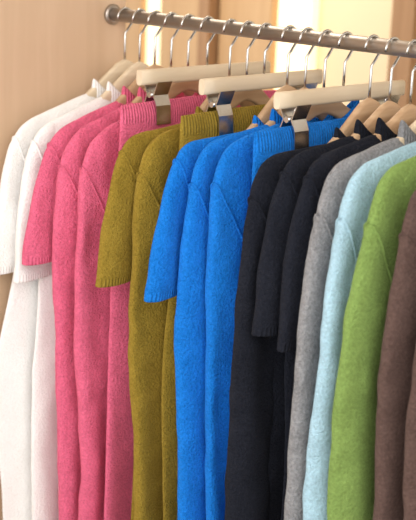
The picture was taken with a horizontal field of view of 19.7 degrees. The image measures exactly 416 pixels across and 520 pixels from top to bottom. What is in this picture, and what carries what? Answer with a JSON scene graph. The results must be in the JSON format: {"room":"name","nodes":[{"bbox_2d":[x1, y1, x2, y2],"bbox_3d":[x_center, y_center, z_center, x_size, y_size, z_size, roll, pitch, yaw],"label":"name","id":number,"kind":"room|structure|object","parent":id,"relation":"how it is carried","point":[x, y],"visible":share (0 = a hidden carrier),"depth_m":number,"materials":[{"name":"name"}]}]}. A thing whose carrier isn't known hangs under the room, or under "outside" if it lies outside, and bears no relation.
{"room":"shop","nodes":[
{"label":"shop","id":0,"kind":"room"},
{"bbox_2d":[0,0,125,519],"bbox_3d":[-0.578,0.027,1.906,1.135,2.600,0.030,-13,21,-43],"label":"wall","id":1,"kind":"structure","parent":0,"point":[52,52],"depth_m":2.08,"materials":[{"name":"brown wood"}]},
{"bbox_2d":[73,120,119,519],"bbox_3d":[-0.053,0.144,2.164,0.477,0.916,0.052,-13,21,-43],"label":"sweater","id":2,"kind":"object","parent":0,"point":[91,303],"visible":0.21,"depth_m":1.99,"materials":[{"name":"pink fabric"}]},
{"bbox_2d":[52,87,198,519],"bbox_3d":[-0.080,0.138,2.193,0.494,0.916,0.049,-13,21,-42],"label":"sweater","id":3,"kind":"object","parent":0,"point":[65,215],"visible":0.2,"depth_m":2.00,"materials":[{"name":"pink fabric"}]},
{"bbox_2d":[95,106,202,519],"bbox_3d":[0.017,0.164,2.099,0.546,0.877,0.054,-12,21,-41],"label":"sweater","id":4,"kind":"object","parent":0,"point":[114,266],"visible":0.1,"depth_m":1.85,"materials":[{"name":"fabric"}]},
{"bbox_2d":[128,127,179,519],"bbox_3d":[0.046,0.169,2.067,0.468,0.888,0.050,-13,21,-42],"label":"sweater","id":5,"kind":"object","parent":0,"point":[147,321],"visible":0.23,"depth_m":1.90,"materials":[{"name":"fabric"}]},
{"bbox_2d":[316,0,392,105],"bbox_3d":[0.533,-0.418,3.663,0.060,2.600,4.800,-13,21,-43],"label":"window","id":6,"kind":"structure","parent":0,"point":[358,17],"depth_m":3.65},
{"bbox_2d":[125,0,146,63],"bbox_3d":[-0.376,-0.651,4.470,0.058,2.550,0.430,-13,21,-43],"label":"trim","id":7,"kind":"structure","parent":6,"relation":"attached to","point":[132,36],"depth_m":4.27,"materials":[{"name":"beige wood"}]},
{"bbox_2d":[146,0,160,65],"bbox_3d":[-0.183,-0.595,4.296,0.038,2.550,0.090,-13,21,-43],"label":"wall panel","id":8,"kind":"object","parent":6,"relation":"attached to","point":[152,5],"depth_m":4.24,"materials":[{"name":"white paint"}]},
{"bbox_2d":[159,0,198,67],"bbox_3d":[-0.078,-0.559,4.181,0.058,2.550,0.220,-13,21,-43],"label":"trim","id":9,"kind":"structure","parent":6,"relation":"attached to","point":[181,7],"depth_m":4.11,"materials":[{"name":"beige wood"}]},
{"bbox_2d":[197,0,220,65],"bbox_3d":[0.009,-0.524,4.068,0.098,2.550,0.050,-13,21,-43],"label":"trim","id":10,"kind":"structure","parent":6,"relation":"attached to","point":[211,8],"depth_m":3.97,"materials":[{"name":"brown wood"}]},
{"bbox_2d":[218,0,278,89],"bbox_3d":[0.128,-0.495,3.979,0.058,2.550,0.230,-13,21,-43],"label":"trim","id":11,"kind":"structure","parent":6,"relation":"attached to","point":[257,11],"depth_m":3.88,"materials":[{"name":"beige wood"}]},
{"bbox_2d":[274,0,319,89],"bbox_3d":[0.272,-0.455,3.853,0.038,2.550,0.140,-13,21,-43],"label":"wall panel","id":12,"kind":"object","parent":6,"relation":"attached to","point":[301,14],"depth_m":3.76,"materials":[{"name":"white paint"}]},
{"bbox_2d":[387,0,415,107],"bbox_3d":[0.572,-0.350,3.520,0.098,2.550,0.080,-13,21,-43],"label":"trim","id":13,"kind":"structure","parent":6,"relation":"attached to","point":[403,21],"depth_m":3.41,"materials":[{"name":"brown wood"}]},
{"bbox_3d":[0.772,0.301,1.107,0.385,2.600,0.030,-13,21,-43],"label":"wall","id":14,"kind":"structure","parent":0,"visible":0},
{"bbox_2d":[104,4,415,57],"bbox_3d":[0.358,-0.277,1.634,0.036,0.036,1.517,-13,21,-43],"label":"rail","id":15,"kind":"object","parent":14,"relation":"attached to","point":[375,45],"visible":0.95,"depth_m":1.88,"materials":[{"name":"metal"}]},
{"bbox_2d":[85,7,133,97],"bbox_3d":[-0.149,-0.348,2.149,0.396,0.207,0.013,-13,21,-43],"label":"hanger","id":16,"kind":"object","parent":15,"relation":"hanging from","point":[119,68],"visible":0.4,"depth_m":2.13,"materials":[{"name":"brown wood"}]},
{"bbox_2d":[0,79,105,519],"bbox_3d":[-0.168,0.100,2.273,0.574,0.894,0.045,-13,21,-43],"label":"white knit top","id":17,"kind":"object","parent":16,"relation":"hanging from","point":[18,333],"visible":0.17,"depth_m":2.11,"materials":[{"name":"white fabric"}]},
{"bbox_2d":[100,8,148,101],"bbox_3d":[-0.121,-0.339,2.122,0.376,0.207,0.013,-13,21,-43],"label":"hanger","id":18,"kind":"object","parent":15,"relation":"hanging from","point":[129,75],"visible":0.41,"depth_m":2.10,"materials":[{"name":"brown wood"}]},
{"bbox_2d":[13,81,120,519],"bbox_3d":[-0.138,0.110,2.246,0.536,0.891,0.044,-13,21,-43],"label":"white knit top","id":19,"kind":"object","parent":18,"relation":"hanging from","point":[44,473],"visible":0.13,"depth_m":2.10,"materials":[{"name":"white fabric"}]},
{"bbox_2d":[114,10,162,104],"bbox_3d":[-0.093,-0.331,2.095,0.370,0.207,0.013,-13,21,-43],"label":"hanger","id":20,"kind":"object","parent":15,"relation":"hanging from","point":[133,87],"visible":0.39,"depth_m":2.07,"materials":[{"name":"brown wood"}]},
{"bbox_2d":[22,86,184,265],"bbox_3d":[-0.110,0.119,2.219,0.558,0.890,0.047,-13,21,-43],"label":"sweater","id":21,"kind":"object","parent":20,"relation":"hanging from","point":[37,244],"visible":0.09,"depth_m":1.98,"materials":[{"name":"pink fabric"}]},
{"bbox_2d":[132,12,194,102],"bbox_3d":[-0.064,-0.323,2.066,0.356,0.204,0.013,-13,21,-42],"label":"hanger","id":22,"kind":"object","parent":15,"relation":"hanging from","point":[137,99],"visible":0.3,"depth_m":2.05,"materials":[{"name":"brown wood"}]},
{"bbox_2d":[168,14,199,98],"bbox_3d":[-0.035,-0.316,2.036,0.338,0.200,0.014,-13,21,-43],"label":"hanger","id":23,"kind":"object","parent":15,"relation":"hanging from","point":[176,88],"visible":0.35,"depth_m":2.02,"materials":[{"name":"brown wood"}]},
{"bbox_2d":[136,16,270,124],"bbox_3d":[-0.002,-0.322,2.001,0.300,0.168,0.036,-13,21,-43],"label":"hanger","id":24,"kind":"object","parent":15,"relation":"hanging from","point":[157,82],"visible":0.63,"depth_m":1.95,"materials":[{"name":"brown wood"}]},
{"bbox_2d":[104,90,276,519],"bbox_3d":[-0.021,0.174,2.138,0.428,0.934,0.046,-13,21,-43],"label":"skirt","id":25,"kind":"object","parent":24,"relation":"hanging from","point":[135,118],"visible":0.2,"depth_m":2.00,"materials":[{"name":"pink fabric"}]},
{"bbox_2d":[194,19,254,113],"bbox_3d":[0.035,-0.296,1.969,0.358,0.198,0.013,-13,21,-43],"label":"hanger","id":26,"kind":"object","parent":15,"relation":"hanging from","point":[204,105],"visible":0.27,"depth_m":1.96,"materials":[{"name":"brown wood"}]},
{"bbox_2d":[231,20,269,107],"bbox_3d":[0.062,-0.290,1.941,0.327,0.191,0.013,-13,21,-42],"label":"hanger","id":27,"kind":"object","parent":15,"relation":"hanging from","point":[258,97],"visible":0.3,"depth_m":1.94,"materials":[{"name":"brown wood"}]},
{"bbox_2d":[199,22,322,135],"bbox_3d":[0.089,-0.293,1.912,0.276,0.168,0.036,-13,21,-43],"label":"hanger","id":28,"kind":"object","parent":15,"relation":"hanging from","point":[219,91],"visible":0.71,"depth_m":1.87,"materials":[{"name":"brown wood"}]},
{"bbox_2d":[161,104,265,519],"bbox_3d":[0.071,0.202,2.050,0.407,0.934,0.043,-13,21,-43],"label":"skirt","id":29,"kind":"object","parent":28,"relation":"hanging from","point":[197,126],"visible":0.09,"depth_m":1.90,"materials":[{"name":"fabric"}]},
{"bbox_2d":[246,25,316,129],"bbox_3d":[0.124,-0.272,1.881,0.375,0.190,0.012,-13,21,-43],"label":"hanger","id":30,"kind":"object","parent":15,"relation":"hanging from","point":[264,115],"visible":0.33,"depth_m":1.86,"materials":[{"name":"brown wood"}]},
{"bbox_2d":[144,115,315,519],"bbox_3d":[0.105,0.191,2.011,0.566,0.880,0.048,-13,21,-43],"label":"sweater","id":31,"kind":"object","parent":30,"relation":"hanging from","point":[162,278],"visible":0.08,"depth_m":1.75,"materials":[{"name":"blue fabric"}]},
{"bbox_2d":[265,27,327,125],"bbox_3d":[0.150,-0.267,1.855,0.355,0.183,0.014,-12,21,-42],"label":"hanger","id":32,"kind":"object","parent":15,"relation":"hanging from","point":[321,117],"visible":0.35,"depth_m":1.84,"materials":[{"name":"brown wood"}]},
{"bbox_2d":[174,109,332,519],"bbox_3d":[0.134,0.192,1.980,0.497,0.896,0.052,-13,22,-43],"label":"sweater","id":33,"kind":"object","parent":32,"relation":"hanging from","point":[190,314],"visible":0.17,"depth_m":1.79,"materials":[{"name":"blue fabric"}]},
{"bbox_2d":[306,29,350,120],"bbox_3d":[0.176,-0.262,1.828,0.336,0.176,0.013,-13,21,-43],"label":"hanger","id":34,"kind":"object","parent":15,"relation":"hanging from","point":[337,110],"visible":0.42,"depth_m":1.83,"materials":[{"name":"brown wood"}]},
{"bbox_2d":[205,100,359,519],"bbox_3d":[0.160,0.193,1.954,0.461,0.909,0.050,-13,21,-43],"label":"sweater","id":35,"kind":"object","parent":34,"relation":"hanging from","point":[230,188],"visible":0.2,"depth_m":1.75,"materials":[{"name":"blue fabric"}]},
{"bbox_2d":[274,31,404,149],"bbox_3d":[0.203,-0.258,1.801,0.294,0.168,0.036,-13,21,-43],"label":"hanger","id":36,"kind":"object","parent":15,"relation":"hanging from","point":[295,105],"visible":0.69,"depth_m":1.76,"materials":[{"name":"brown wood"}]},
{"bbox_2d":[251,117,347,184],"bbox_3d":[0.183,0.237,1.938,0.432,0.934,0.045,-13,21,-43],"label":"skirt","id":37,"kind":"object","parent":36,"relation":"hanging from","point":[266,143],"visible":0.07,"depth_m":1.72,"materials":[{"name":"blue fabric"}]},
{"bbox_2d":[328,34,380,142],"bbox_3d":[0.238,-0.239,1.769,0.361,0.184,0.013,-13,21,-42],"label":"hanger","id":38,"kind":"object","parent":15,"relation":"hanging from","point":[365,108],"visible":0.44,"depth_m":1.76,"materials":[{"name":"brown wood"}]},
{"bbox_2d":[225,127,345,519],"bbox_3d":[0.221,0.223,1.898,0.521,0.886,0.050,-13,21,-42],"label":"sweater","id":39,"kind":"object","parent":38,"relation":"hanging from","point":[254,474],"visible":0.27,"depth_m":1.72,"materials":[{"name":"black fabric"}]},
{"bbox_2d":[351,37,400,139],"bbox_3d":[0.264,-0.235,1.743,0.346,0.176,0.012,-13,21,-43],"label":"hanger","id":40,"kind":"object","parent":15,"relation":"hanging from","point":[388,109],"visible":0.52,"depth_m":1.73,"materials":[{"name":"brown wood"}]},
{"bbox_2d":[251,119,372,519],"bbox_3d":[0.246,0.224,1.870,0.517,0.900,0.046,-13,21,-42],"label":"sweater","id":41,"kind":"object","parent":40,"relation":"hanging from","point":[265,323],"visible":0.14,"depth_m":1.64,"materials":[{"name":"black fabric"}]},
{"bbox_2d":[373,39,415,140],"bbox_3d":[0.290,-0.230,1.717,0.343,0.172,0.013,-13,21,-43],"label":"hanger","id":42,"kind":"object","parent":15,"relation":"hanging from","point":[407,113],"visible":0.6,"depth_m":1.71,"materials":[{"name":"brown wood"}]},
{"bbox_2d":[277,117,397,352],"bbox_3d":[0.273,0.228,1.844,0.504,0.910,0.046,-13,21,-43],"label":"sweater","id":43,"kind":"object","parent":42,"relation":"hanging from","point":[301,225],"visible":0.22,"depth_m":1.61,"materials":[{"name":"black fabric"}]},
{"bbox_2d":[396,120,415,143],"bbox_3d":[0.317,-0.221,1.690,0.353,0.171,0.013,-13,22,-43],"label":"hanger","id":44,"kind":"object","parent":15,"relation":"hanging from","point":[412,126],"visible":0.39,"depth_m":1.66,"materials":[{"name":"brown wood"}]},
{"bbox_2d":[284,120,415,519],"bbox_3d":[0.300,0.236,1.817,0.530,0.910,0.050,-13,22,-43],"label":"knit sweater","id":45,"kind":"object","parent":44,"relation":"hanging from","point":[317,262],"visible":0.32,"depth_m":1.59,"materials":[{"name":"grey fabric"}]},
{"label":"hanger","id":46,"kind":"object","parent":15,"relation":"hanging from","visible":0},
{"bbox_2d":[327,156,415,519],"bbox_3d":[0.359,0.253,1.758,0.544,0.914,0.049,-13,21,-43],"label":"knit sweater","id":47,"kind":"object","parent":46,"relation":"hanging from","point":[351,472],"visible":0.65,"depth_m":1.54,"materials":[{"name":"green fabric"}]},
{"bbox_3d":[0.346,-0.213,1.662,0.357,0.169,0.012,-13,21,-43],"label":"hanger","id":48,"kind":"object","parent":15,"relation":"hanging from","visible":0},
{"bbox_2d":[303,141,415,519],"bbox_3d":[0.328,0.243,1.790,0.534,0.914,0.049,-13,21,-43],"label":"knit sweater","id":49,"kind":"object","parent":48,"relation":"hanging from","point":[357,199],"visible":0.31,"depth_m":1.56,"materials":[{"name":"blue fabric"}]},
{"label":"hanger","id":50,"kind":"object","parent":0,"visible":0},
{"bbox_2d":[373,190,415,519],"bbox_3d":[0.395,0.263,1.724,0.046,0.915,0.498,17,21,42],"label":"knit sweater","id":51,"kind":"object","parent":50,"relation":"hanging from","point":[394,381],"visible":0.77,"depth_m":1.52,"materials":[{"name":"brown fabric"}]},
{"label":"hanger","id":52,"kind":"object","parent":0,"visible":0},
{"bbox_2d":[403,346,415,519],"bbox_3d":[0.425,0.272,1.694,0.503,0.917,0.052,-13,22,-43],"label":"knit sweater","id":53,"kind":"object","parent":52,"relation":"hanging from","point":[409,474],"visible":1,"depth_m":1.50,"materials":[{"name":"brown fabric"}]}
]}

